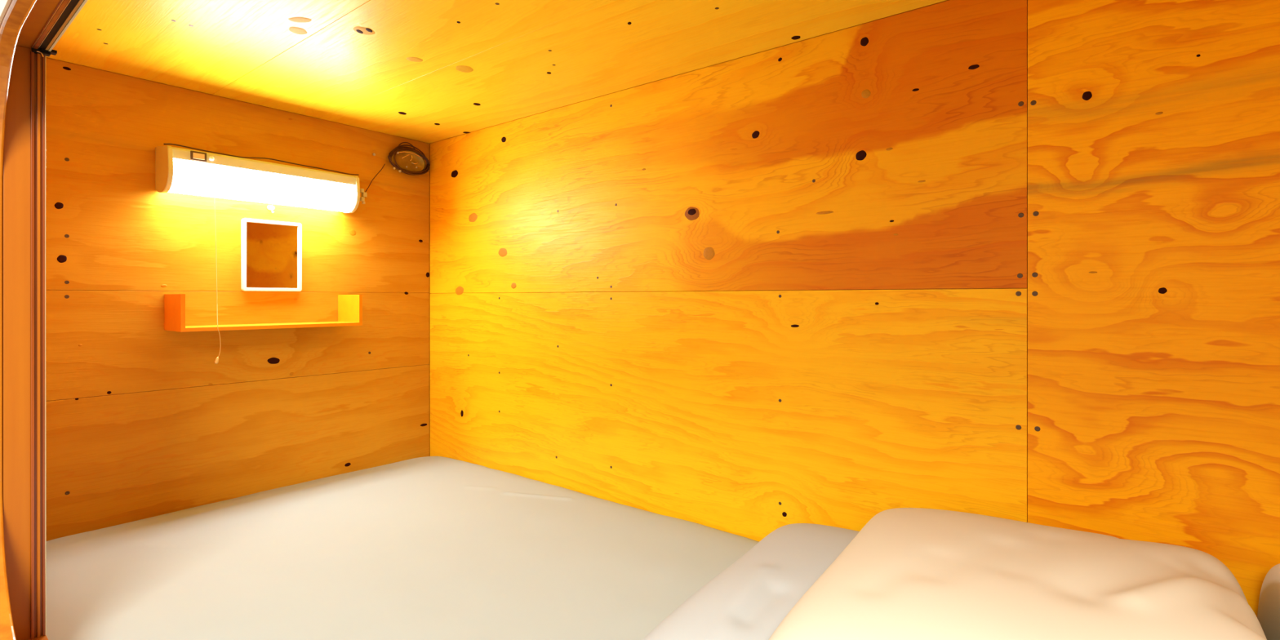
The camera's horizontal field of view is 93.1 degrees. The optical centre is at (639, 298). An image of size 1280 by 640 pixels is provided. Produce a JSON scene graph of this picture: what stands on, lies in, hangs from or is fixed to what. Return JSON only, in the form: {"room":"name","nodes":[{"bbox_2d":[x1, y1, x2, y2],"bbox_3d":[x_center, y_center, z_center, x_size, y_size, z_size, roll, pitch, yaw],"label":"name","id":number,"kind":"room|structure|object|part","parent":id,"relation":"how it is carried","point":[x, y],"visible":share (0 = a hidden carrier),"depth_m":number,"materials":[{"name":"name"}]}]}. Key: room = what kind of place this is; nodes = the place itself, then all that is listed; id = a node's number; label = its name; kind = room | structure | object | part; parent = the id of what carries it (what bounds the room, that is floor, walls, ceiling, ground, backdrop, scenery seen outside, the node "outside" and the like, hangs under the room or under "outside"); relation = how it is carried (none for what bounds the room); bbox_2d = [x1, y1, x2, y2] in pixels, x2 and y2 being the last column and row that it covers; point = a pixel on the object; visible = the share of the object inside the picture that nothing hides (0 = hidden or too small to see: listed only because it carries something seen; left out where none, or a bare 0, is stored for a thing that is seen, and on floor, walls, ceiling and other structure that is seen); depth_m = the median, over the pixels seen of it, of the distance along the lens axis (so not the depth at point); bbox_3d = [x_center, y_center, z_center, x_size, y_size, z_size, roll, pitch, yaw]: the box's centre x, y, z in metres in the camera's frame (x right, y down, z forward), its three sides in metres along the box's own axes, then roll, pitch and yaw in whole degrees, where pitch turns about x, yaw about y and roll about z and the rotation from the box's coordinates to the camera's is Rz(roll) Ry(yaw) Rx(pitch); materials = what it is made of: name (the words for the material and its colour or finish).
{"room":"sleeping capsule","nodes":[
{"label":"sleeping capsule","id":0,"kind":"room"},
{"bbox_2d":[0,0,60,639],"bbox_3d":[-0.190,-0.004,0.304,3.134,1.391,0.060,0,0,38],"label":"door frame","id":1,"kind":"structure","parent":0,"point":[21,21],"depth_m":0.82,"materials":[{"name":"wood"}]},
{"bbox_2d":[30,50,46,639],"bbox_3d":[-0.836,0.065,0.842,0.008,0.811,0.015,0,0,38],"label":"guide","id":2,"kind":"object","parent":1,"relation":"attached to","point":[37,63],"visible":1,"depth_m":0.84,"materials":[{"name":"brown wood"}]},
{"bbox_3d":[-0.218,-0.351,0.329,1.610,0.012,0.026,0,0,38],"label":"head rail","id":3,"kind":"part","parent":1,"relation":"part of","materials":[{"name":"brown wood"}]},
{"bbox_2d":[31,0,88,57],"bbox_3d":[-0.202,-0.344,0.348,1.609,0.023,0.025,0,0,38],"label":"track","id":4,"kind":"object","parent":1,"relation":"attached to","point":[66,11],"visible":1,"depth_m":0.77,"materials":[{"name":"black metal"}]},
{"bbox_2d":[46,57,431,541],"bbox_3d":[-1.072,0.052,1.687,0.034,1.215,1.139,0,0,38],"label":"wall","id":5,"kind":"structure","parent":0,"point":[143,421],"depth_m":1.58,"materials":[{"name":"brown wood"}]},
{"bbox_3d":[-1.069,0.445,1.675,0.012,0.430,1.085,0,0,38],"label":"panel","id":6,"kind":"part","parent":5,"relation":"part of","materials":[{"name":"brown wood"}]},
{"bbox_3d":[-1.069,0.105,1.675,0.012,0.246,1.085,0,0,38],"label":"panel","id":7,"kind":"part","parent":5,"relation":"part of","materials":[{"name":"brown wood"}]},
{"bbox_3d":[-1.069,-0.277,1.675,0.012,0.516,1.085,0,0,38],"label":"panel","id":8,"kind":"part","parent":5,"relation":"part of","materials":[{"name":"brown wood"}]},
{"bbox_2d":[164,293,362,332],"bbox_3d":[-1.000,0.035,1.644,0.132,0.090,0.438,0,0,38],"label":"wall shelf","id":9,"kind":"object","parent":5,"relation":"attached to","point":[349,306],"visible":1,"depth_m":1.58,"materials":[{"name":"brown wood"}]},
{"bbox_2d":[155,145,385,364],"bbox_3d":[-0.948,-0.138,1.680,0.175,0.593,0.595,0,0,38],"label":"wall lamp","id":10,"kind":"object","parent":5,"relation":"attached to","point":[177,170],"depth_m":1.58,"materials":[{"name":"white plastic"}]},
{"bbox_2d":[190,151,206,161],"bbox_3d":[-1.081,-0.347,1.484,0.004,0.022,0.033,0,0,38],"label":"label","id":11,"kind":"object","parent":10,"relation":"attached to","point":[195,156],"depth_m":1.48,"materials":[{"name":"paper"}]},
{"bbox_3d":[-1.038,-0.060,1.490,0.008,0.406,0.084,0,0,-39],"label":"pull cord","id":12,"kind":"part","parent":10,"relation":"part of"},
{"bbox_2d":[163,143,359,175],"bbox_3d":[-0.985,-0.368,1.623,0.003,0.012,0.470,0,0,38],"label":"cable","id":13,"kind":"object","parent":10,"relation":"on","point":[163,144],"visible":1,"depth_m":1.59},
{"bbox_2d":[167,158,356,212],"bbox_3d":[-1.009,-0.297,1.644,0.094,0.077,0.446,0,0,38],"label":"diffuser","id":14,"kind":"object","parent":10,"relation":"attached to","point":[220,178],"depth_m":1.59,"materials":[{"name":"white plastic"}]},
{"bbox_3d":[-0.843,-0.378,1.916,0.014,0.113,0.096,0,0,16],"label":"power cord","id":15,"kind":"part","parent":10,"relation":"part of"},
{"bbox_2d":[266,204,275,213],"bbox_3d":[-1.030,-0.250,1.698,0.018,0.025,0.020,0,0,38],"label":"wall hook","id":16,"kind":"object","parent":5,"relation":"attached to","point":[270,207],"visible":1,"depth_m":1.70,"materials":[{"name":"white plastic"}]},
{"bbox_2d":[240,217,302,291],"bbox_3d":[-1.031,-0.118,1.702,0.012,0.198,0.152,0,0,38],"label":"mirror","id":17,"kind":"object","parent":5,"relation":"attached to","point":[271,251],"visible":1,"depth_m":1.70,"materials":[{"name":"brown mirror"}]},
{"bbox_2d":[387,142,430,175],"bbox_3d":[-0.770,-0.464,2.018,0.031,0.107,0.147,0,0,38],"label":"cable coil","id":18,"kind":"object","parent":5,"relation":"attached to","point":[406,160],"visible":1,"depth_m":2.02,"materials":[{"name":"black plastic"}]},
{"bbox_3d":[-0.775,-0.456,2.023,0.016,0.081,0.129,0,0,38],"label":"dish","id":19,"kind":"part","parent":18,"relation":"part of","materials":[{"name":"gold metal"}]},
{"bbox_2d":[46,0,946,143],"bbox_3d":[-0.162,-0.555,0.969,2.353,0.041,1.139,0,0,38],"label":"ceiling","id":20,"kind":"structure","parent":0,"point":[427,71],"depth_m":1.28,"materials":[{"name":"brown wood"}]},
{"bbox_3d":[-0.359,-0.541,0.707,2.299,0.012,0.443,0,0,38],"label":"panel","id":21,"kind":"part","parent":20,"relation":"part of","materials":[{"name":"brown wood"}]},
{"bbox_3d":[-0.139,-0.541,0.986,2.299,0.012,0.266,0,0,38],"label":"panel","id":22,"kind":"part","parent":20,"relation":"part of","materials":[{"name":"brown wood"}]},
{"bbox_3d":[0.059,-0.541,1.238,2.299,0.012,0.374,0,0,38],"label":"panel","id":23,"kind":"part","parent":20,"relation":"part of","materials":[{"name":"brown wood"}]},
{"bbox_2d":[430,0,1279,617],"bbox_3d":[0.174,0.052,1.408,2.330,1.215,0.034,0,0,38],"label":"wall","id":24,"kind":"structure","parent":0,"point":[1012,260],"depth_m":1.13,"materials":[{"name":"brown wood"}]},
{"bbox_3d":[-0.036,0.322,1.561,1.750,0.676,0.012,0,0,38],"label":"panel","id":25,"kind":"part","parent":24,"relation":"part of","materials":[{"name":"brown wood"}]},
{"bbox_3d":[-0.036,-0.276,1.561,1.750,0.518,0.012,0,0,38],"label":"panel","id":26,"kind":"part","parent":24,"relation":"part of","materials":[{"name":"brown wood"}]},
{"bbox_3d":[0.867,0.062,0.849,0.548,1.194,0.012,0,0,38],"label":"panel","id":27,"kind":"part","parent":24,"relation":"part of","materials":[{"name":"brown wood"}]},
{"bbox_3d":[-0.162,0.675,0.968,2.353,0.030,1.139,0,0,38],"label":"floor","id":28,"kind":"structure","parent":0,"visible":0},
{"bbox_2d":[45,456,759,639],"bbox_3d":[-0.150,0.583,0.978,2.286,0.155,1.038,0,0,38],"label":"mattress","id":29,"kind":"object","parent":28,"relation":"on","point":[427,548],"visible":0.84,"depth_m":1.15,"materials":[{"name":"white fabric"}]},
{"bbox_2d":[642,523,859,639],"bbox_3d":[0.325,0.446,0.848,0.500,0.104,0.590,0,0,35],"label":"pillow","id":30,"kind":"object","parent":29,"relation":"on","point":[749,599],"visible":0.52,"depth_m":0.84,"materials":[{"name":"white fabric"}]},
{"bbox_2d":[768,507,1266,639],"bbox_3d":[0.467,0.400,0.739,0.480,0.188,0.600,0,0,35],"label":"pillow","id":31,"kind":"object","parent":29,"relation":"on","point":[908,573],"visible":1,"depth_m":0.69,"materials":[{"name":"white fabric"}]},
{"bbox_2d":[1257,563,1279,639],"bbox_3d":[0.829,0.415,0.609,0.230,0.165,0.380,0,0,35],"label":"pillow","id":32,"kind":"object","parent":29,"relation":"on","point":[1268,606],"visible":0.94,"depth_m":0.78,"materials":[{"name":"white fabric"}]}
]}

